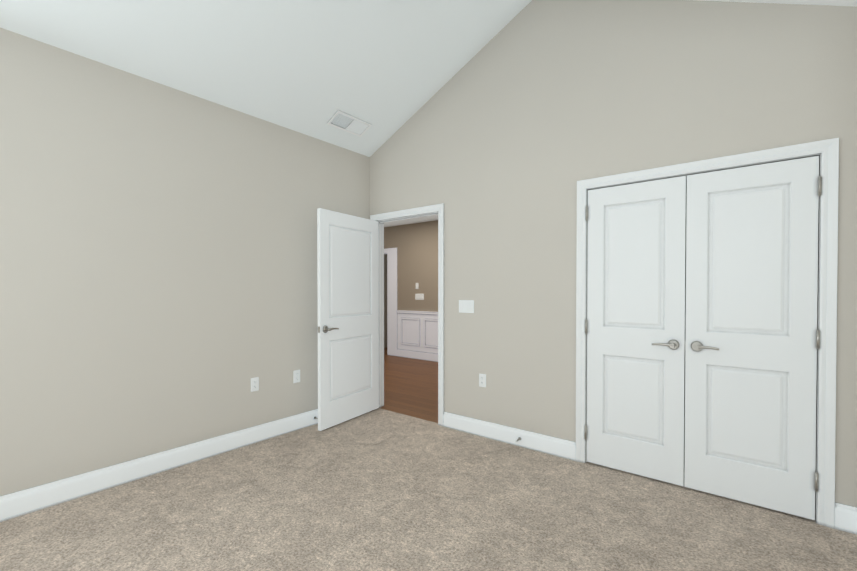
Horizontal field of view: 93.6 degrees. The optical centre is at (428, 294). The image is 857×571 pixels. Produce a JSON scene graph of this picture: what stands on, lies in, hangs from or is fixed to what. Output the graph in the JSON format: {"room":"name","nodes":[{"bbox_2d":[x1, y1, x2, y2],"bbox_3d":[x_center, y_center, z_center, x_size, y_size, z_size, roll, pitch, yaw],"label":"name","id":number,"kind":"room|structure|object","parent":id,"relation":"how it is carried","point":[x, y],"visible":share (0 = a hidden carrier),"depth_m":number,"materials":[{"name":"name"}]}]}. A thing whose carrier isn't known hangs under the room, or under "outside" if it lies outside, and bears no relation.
{"room":"empty bedroom","nodes":[
{"label":"empty bedroom","id":0,"kind":"room"},
{"bbox_2d":[0,28,369,495],"bbox_3d":[-1.968,-0.178,2.875,0.120,2.875,4.340,1,1,38],"label":"wall","id":1,"kind":"structure","parent":0,"point":[158,271],"depth_m":2.77,"materials":[{"name":"paint"}]},
{"bbox_2d":[0,409,317,521],"bbox_3d":[-1.915,1.190,2.849,0.015,0.140,4.100,1,1,38],"label":"baseboard","id":2,"kind":"structure","parent":1,"relation":"attached to","point":[27,501],"depth_m":2.75,"materials":[{"name":"paint"}]},
{"bbox_2d":[251,377,258,391],"bbox_3d":[-1.470,0.758,3.410,0.009,0.115,0.070,1,1,38],"label":"electrical outlet plate","id":3,"kind":"object","parent":1,"relation":"attached to","point":[255,384],"visible":1,"depth_m":3.41,"materials":[{"name":"white plastic"}]},
{"bbox_2d":[293,370,299,382],"bbox_3d":[-1.217,0.754,3.728,0.009,0.115,0.070,1,1,38],"label":"electrical outlet plate","id":4,"kind":"object","parent":1,"relation":"attached to","point":[296,376],"visible":1,"depth_m":3.72,"materials":[{"name":"white plastic"}]},
{"bbox_2d":[384,254,386,347],"bbox_3d":[-1.751,-0.078,8.137,0.120,2.550,4.170,1,1,38],"label":"wall","id":5,"kind":"structure","parent":0,"point":[385,300],"depth_m":9.02,"materials":[{"name":"paint"}]},
{"bbox_2d":[380,348,437,422],"bbox_3d":[0.006,1.238,6.770,4.350,0.050,4.370,1,1,38],"label":"floor","id":6,"kind":"structure","parent":0,"point":[410,386],"depth_m":5.35,"materials":[{"name":"brown wood"}]},
{"bbox_2d":[384,220,437,311],"bbox_3d":[0.345,-0.067,7.182,4.350,2.550,0.120,1,1,38],"label":"wall","id":7,"kind":"structure","parent":0,"point":[415,245],"depth_m":7.56,"materials":[{"name":"paint"}]},
{"bbox_2d":[384,248,396,355],"bbox_3d":[-0.969,0.136,8.215,1.010,2.120,0.141,1,1,38],"label":"trim","id":8,"kind":"structure","parent":7,"relation":"attached to","point":[391,253],"depth_m":7.93,"materials":[{"name":"paint"}]},
{"bbox_2d":[396,310,437,361],"bbox_3d":[0.744,0.762,6.777,3.470,0.902,0.034,1,1,38],"label":"wainscoting","id":9,"kind":"structure","parent":7,"relation":"attached to","point":[417,334],"depth_m":7.53,"materials":[{"name":"paint"}]},
{"bbox_2d":[415,294,423,299],"bbox_3d":[-0.165,0.040,7.505,0.194,0.095,0.011,1,1,38],"label":"light switch","id":10,"kind":"object","parent":7,"relation":"attached to","point":[419,296],"visible":1,"depth_m":7.50,"materials":[{"name":"white plastic"}]},
{"bbox_2d":[384,215,437,226],"bbox_3d":[0.034,-1.387,6.775,4.350,0.100,4.280,1,1,38],"label":"ceiling","id":11,"kind":"structure","parent":0,"point":[412,221],"depth_m":7.38,"materials":[{"name":"paint"}]},
{"bbox_2d":[0,0,856,156],"bbox_3d":[-0.442,-1.989,1.643,3.775,1.016,4.100,1,1,38],"label":"ceiling","id":12,"kind":"structure","parent":0,"point":[387,69],"depth_m":2.97,"materials":[{"name":"paint"}]},
{"bbox_2d":[327,110,371,136],"bbox_3d":[-0.751,-1.630,3.845,0.185,0.010,0.410,-30,-18,35],"label":"ceiling vent","id":13,"kind":"object","parent":12,"relation":"in","point":[343,121],"visible":1,"depth_m":3.83,"materials":[{"name":"paint"}]},
{"bbox_2d":[0,408,856,570],"bbox_3d":[-0.470,1.299,1.646,4.016,0.050,4.250,1,1,38],"label":"floor carpet","id":14,"kind":"object","parent":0,"point":[378,489],"visible":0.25,"depth_m":2.28,"materials":[{"name":"beige carpet"}]},
{"bbox_2d":[370,0,856,506],"bbox_3d":[0.870,-0.631,3.312,3.776,3.771,0.120,1,1,38],"label":"wall","id":15,"kind":"structure","parent":0,"point":[511,133],"depth_m":3.08,"materials":[{"name":"paint"}]},
{"bbox_2d":[317,208,378,430],"bbox_3d":[-0.772,0.223,4.023,0.159,2.022,0.857,0,1,31],"label":"entry door","id":16,"kind":"structure","parent":15,"relation":"in","point":[348,306],"depth_m":3.95,"materials":[{"name":"paint"}]},
{"bbox_2d":[370,203,443,425],"bbox_3d":[-0.202,0.189,4.171,0.992,2.111,0.156,1,1,38],"label":"door frame","id":17,"kind":"structure","parent":15,"relation":"attached to","point":[418,212],"depth_m":3.94,"materials":[{"name":"paint"}]},
{"bbox_2d":[459,300,473,312],"bbox_3d":[0.341,0.105,3.656,0.162,0.115,0.010,1,1,38],"label":"light switch","id":18,"kind":"object","parent":15,"relation":"attached to","point":[466,306],"visible":1,"depth_m":3.65,"materials":[{"name":"white plastic"}]},
{"bbox_2d":[479,373,485,386],"bbox_3d":[0.476,0.756,3.558,0.070,0.115,0.009,1,1,38],"label":"outlet","id":19,"kind":"object","parent":15,"relation":"attached to","point":[482,380],"visible":1,"depth_m":3.55,"materials":[{"name":"white plastic"}]},
{"bbox_2d":[443,412,575,460],"bbox_3d":[0.631,1.183,3.436,1.242,0.140,0.015,1,1,38],"label":"baseboard","id":20,"kind":"structure","parent":15,"relation":"attached to","point":[559,447],"depth_m":3.37,"materials":[{"name":"paint"}]},
{"bbox_2d":[584,176,685,486],"bbox_3d":[1.409,0.237,2.799,0.630,2.022,0.097,1,1,38],"label":"closet door","id":21,"kind":"structure","parent":15,"relation":"in","point":[636,284],"depth_m":2.79,"materials":[{"name":"paint"}]},
{"bbox_2d":[576,138,838,528],"bbox_3d":[1.703,0.207,2.660,1.388,2.111,0.156,1,1,38],"label":"door frame","id":22,"kind":"structure","parent":15,"relation":"attached to","point":[826,151],"depth_m":2.22,"materials":[{"name":"paint"}]},
{"bbox_2d":[684,156,821,519],"bbox_3d":[1.905,0.242,2.406,0.630,2.022,0.097,1,1,38],"label":"closet door","id":23,"kind":"structure","parent":15,"relation":"in","point":[752,342],"depth_m":2.40,"materials":[{"name":"paint"}]}
]}

